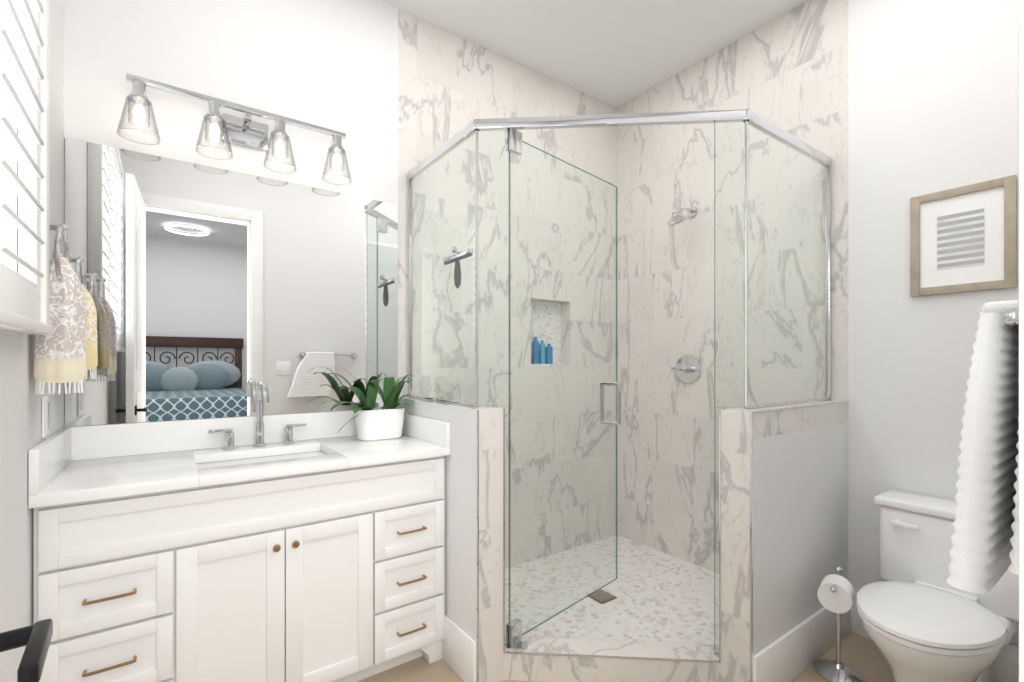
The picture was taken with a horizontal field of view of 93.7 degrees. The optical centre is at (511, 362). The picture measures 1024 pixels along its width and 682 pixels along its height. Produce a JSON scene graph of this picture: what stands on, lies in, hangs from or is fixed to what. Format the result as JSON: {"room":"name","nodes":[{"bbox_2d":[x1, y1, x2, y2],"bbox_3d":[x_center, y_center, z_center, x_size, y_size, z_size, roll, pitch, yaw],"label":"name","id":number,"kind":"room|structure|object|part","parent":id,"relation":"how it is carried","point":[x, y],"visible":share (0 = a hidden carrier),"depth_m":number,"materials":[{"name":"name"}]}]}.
{"room":"bathroom","nodes":[
{"label":"bathroom","id":0,"kind":"room"},
{"bbox_2d":[398,397,504,681],"bbox_3d":[-0.305,0.715,2.163,0.126,1.070,0.773,0,0,-36],"label":"wall","id":1,"kind":"structure","parent":0,"point":[475,534],"depth_m":1.87,"materials":[{"name":"stone"}]},
{"bbox_2d":[396,411,449,446],"bbox_3d":[-0.419,0.299,2.198,0.020,0.100,0.538,0,0,-36],"label":"backsplash","id":2,"kind":"structure","parent":1,"relation":"attached to","point":[436,431],"depth_m":2.15,"materials":[{"name":"white stone"}]},
{"bbox_2d":[443,614,476,681],"bbox_3d":[-0.212,1.155,1.916,0.015,0.190,0.253,0,0,-36],"label":"baseboard","id":3,"kind":"structure","parent":1,"relation":"attached to","point":[459,648],"depth_m":1.90,"materials":[{"name":"white paint"}]},
{"bbox_2d":[0,0,1018,681],"bbox_3d":[0.921,-0.275,0.682,3.123,3.050,0.150,0,0,-36],"label":"wall","id":4,"kind":"structure","parent":0,"point":[890,108],"depth_m":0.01,"materials":[{"name":"white paint"}]},
{"bbox_2d":[0,619,52,681],"bbox_3d":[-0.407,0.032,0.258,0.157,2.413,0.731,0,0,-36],"label":"door handle","id":5,"kind":"object","parent":4,"relation":"in","point":[35,639],"depth_m":0.51,"materials":[{"name":"black metal"}]},
{"bbox_2d":[0,0,54,335],"bbox_3d":[-0.835,-0.705,0.619,0.160,1.280,1.440,0,0,-36],"label":"window shutters","id":6,"kind":"object","parent":4,"relation":"attached to","point":[25,76],"visible":0.98,"depth_m":1.11,"materials":[{"name":"white paint"}]},
{"bbox_2d":[42,395,49,437],"bbox_3d":[-1.388,0.160,1.428,0.008,0.120,0.080,0,0,-36],"label":"outlet","id":7,"kind":"object","parent":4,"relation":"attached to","point":[45,416],"visible":1,"depth_m":1.41,"materials":[{"name":"white paint"}]},
{"bbox_2d":[28,427,71,494],"bbox_3d":[-1.417,0.289,1.480,0.020,0.120,0.538,0,0,-36],"label":"backsplash","id":8,"kind":"structure","parent":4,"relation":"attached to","point":[46,460],"depth_m":1.38,"materials":[{"name":"white stone"}]},
{"bbox_2d":[34,224,85,393],"bbox_3d":[-1.246,-0.155,1.321,0.110,0.481,0.166,0,0,-36],"label":"towel","id":9,"kind":"object","parent":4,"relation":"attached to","point":[59,356],"visible":0.79,"depth_m":1.29,"materials":[{"name":"beige fabric"}]},
{"bbox_2d":[53,250,97,378],"bbox_3d":[-1.440,-0.155,1.588,0.108,0.421,0.166,0,0,-36],"label":"towel","id":10,"kind":"object","parent":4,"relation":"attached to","point":[91,342],"visible":0.42,"depth_m":1.59,"materials":[{"name":"yellow fabric"}]},
{"bbox_2d":[65,137,397,426],"bbox_3d":[-1.086,-0.285,2.071,1.245,1.029,0.006,0,0,-36],"label":"mirror","id":11,"kind":"object","parent":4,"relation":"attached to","point":[217,292],"visible":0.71,"depth_m":1.98,"materials":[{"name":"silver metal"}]},
{"bbox_2d":[116,73,351,184],"bbox_3d":[-1.087,-0.932,1.974,0.835,0.217,0.163,0,0,-36],"label":"sconce","id":12,"kind":"object","parent":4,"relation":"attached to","point":[245,131],"visible":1,"depth_m":1.98,"materials":[{"name":"glass"}]},
{"bbox_2d":[72,407,399,458],"bbox_3d":[-1.081,0.289,2.065,1.249,0.120,0.020,0,0,-36],"label":"backsplash","id":13,"kind":"structure","parent":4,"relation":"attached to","point":[92,441],"depth_m":1.93,"materials":[{"name":"white stone"}]},
{"bbox_2d":[532,334,552,363],"bbox_3d":[0.194,-0.086,3.055,0.156,0.189,0.047,0,0,-36],"label":"bottles","id":14,"kind":"object","parent":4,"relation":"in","point":[545,359],"depth_m":3.04,"materials":[{"name":"blue plastic"}]},
{"bbox_2d":[667,207,696,225],"bbox_3d":[1.010,-0.866,2.841,0.210,0.147,0.112,0,0,-36],"label":"shower head","id":15,"kind":"object","parent":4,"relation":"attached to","point":[676,218],"visible":1,"depth_m":2.79},
{"bbox_2d":[671,355,700,382],"bbox_3d":[1.048,0.040,2.905,0.073,0.170,0.170,0,0,-36],"label":"shower valve","id":16,"kind":"object","parent":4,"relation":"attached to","point":[687,368],"visible":1,"depth_m":2.90,"materials":[{"name":"silver metal"}]},
{"bbox_2d":[855,592,1018,681],"bbox_3d":[1.810,1.155,1.896,0.019,0.190,0.780,0,0,-36],"label":"baseboard","id":17,"kind":"structure","parent":4,"relation":"attached to","point":[1005,668],"depth_m":1.81,"materials":[{"name":"white paint"}]},
{"bbox_2d":[910,175,1016,296],"bbox_3d":[1.793,-0.490,1.919,0.018,0.420,0.314,0,0,-36],"label":"picture frame","id":18,"kind":"object","parent":4,"relation":"attached to","point":[963,238],"visible":0.98,"depth_m":1.91,"materials":[{"name":"brown wood"}]},
{"bbox_2d":[947,300,1018,593],"bbox_3d":[0.862,0.102,0.771,0.626,0.386,0.121,0,0,-36],"label":"towel","id":19,"kind":"object","parent":4,"relation":"attached to","point":[984,552],"visible":0.85,"depth_m":0.66,"materials":[{"name":"white fabric"}]},
{"bbox_2d":[1019,0,1023,681],"bbox_3d":[0.160,-0.015,0.115,0.940,2.530,0.156,0,0,-36],"label":"door frame","id":20,"kind":"structure","parent":4,"relation":"attached to","point":[1021,340],"depth_m":0.40,"materials":[{"name":"white paint"}]},
{"bbox_2d":[380,0,806,107],"bbox_3d":[0.234,-1.850,1.635,3.123,0.100,2.500,0,0,-36],"label":"ceiling","id":21,"kind":"structure","parent":0,"point":[616,53],"depth_m":2.61,"materials":[{"name":"white paint"}]},
{"bbox_2d":[356,535,893,681],"bbox_3d":[0.234,1.282,1.635,3.123,0.136,2.500,0,0,-36],"label":"floor","id":22,"kind":"structure","parent":0,"point":[663,597],"depth_m":2.41,"materials":[{"name":"tile"}]},
{"bbox_2d":[28,451,449,681],"bbox_3d":[-0.924,0.817,1.847,1.245,0.865,0.557,0,0,-36],"label":"bathroom vanity","id":23,"kind":"object","parent":22,"relation":"on","point":[296,547],"depth_m":1.59,"materials":[{"name":"white paint"}]},
{"bbox_2d":[28,431,449,502],"bbox_3d":[-0.924,0.366,1.847,1.249,0.034,0.558,0,0,-36],"label":"countertop","id":24,"kind":"structure","parent":23,"relation":"on","point":[111,474],"depth_m":1.66,"materials":[{"name":"white stone"}]},
{"bbox_2d":[208,380,307,450],"bbox_3d":[-1.015,0.211,1.947,0.364,0.278,0.175,0,0,-36],"label":"faucet","id":25,"kind":"object","parent":24,"relation":"on","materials":[{"name":"silver metal"}]},
{"bbox_2d":[196,447,331,466],"bbox_3d":[-0.931,0.453,1.825,0.484,0.164,0.314,0,0,-36],"label":"sink","id":26,"kind":"object","parent":24,"relation":"in","point":[220,460],"depth_m":1.92,"materials":[{"name":"white ceramic"}]},
{"bbox_2d":[321,367,418,440],"bbox_3d":[-0.634,0.185,2.184,0.427,0.328,0.209,0,0,-36],"label":"plant","id":27,"kind":"object","parent":24,"relation":"on","point":[389,422],"depth_m":2.19,"materials":[{"name":"green plant"}]},
{"bbox_2d":[504,636,719,681],"bbox_3d":[0.385,1.194,1.912,1.028,0.111,0.113,0,0,4],"label":"shower curb","id":28,"kind":"object","parent":22,"relation":"on","point":[539,659],"depth_m":1.87,"materials":[{"name":"stone"}]},
{"bbox_2d":[814,566,864,681],"bbox_3d":[1.274,1.034,1.896,0.260,0.433,0.172,0,0,-36],"label":"toilet paper stand","id":29,"kind":"object","parent":22,"relation":"on","point":[835,593],"visible":1,"depth_m":1.87,"materials":[{"name":"silver metal"}]},
{"bbox_2d":[856,489,1018,681],"bbox_3d":[1.508,0.901,1.715,0.699,0.698,0.456,0,0,-36],"label":"toilet","id":30,"kind":"object","parent":22,"relation":"on","point":[922,619],"visible":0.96,"depth_m":1.67,"materials":[{"name":"white ceramic"}]},
{"bbox_3d":[1.702,0.728,1.855,0.220,0.351,0.456,0,0,-36],"label":"tank","id":31,"kind":"part","parent":30,"relation":"part of","materials":[{"name":"white ceramic"}]},
{"bbox_2d":[719,400,848,681],"bbox_3d":[1.182,0.714,2.035,0.877,1.073,0.126,0,0,-36],"label":"wall","id":32,"kind":"structure","parent":0,"point":[783,511],"depth_m":1.84,"materials":[{"name":"stone"}]},
{"bbox_2d":[407,109,831,653],"bbox_3d":[0.495,0.080,2.379,1.583,2.116,1.353,0,0,-36],"label":"glass","id":33,"kind":"object","parent":32,"relation":"on","point":[514,141],"visible":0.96,"depth_m":2.01,"materials":[{"name":"clear glass"}]},
{"bbox_2d":[443,246,472,288],"bbox_3d":[-0.248,-0.422,2.138,0.049,0.184,0.240,0,0,-36],"label":"squeegee","id":34,"kind":"object","parent":33,"relation":"hanging from","point":[449,260],"depth_m":2.13,"materials":[{"name":"silver metal"}]},
{"bbox_2d":[752,594,854,681],"bbox_3d":[1.224,1.155,1.980,0.871,0.190,0.015,0,0,-36],"label":"baseboard","id":35,"kind":"structure","parent":32,"relation":"attached to","point":[793,653],"depth_m":1.92,"materials":[{"name":"white paint"}]}
]}

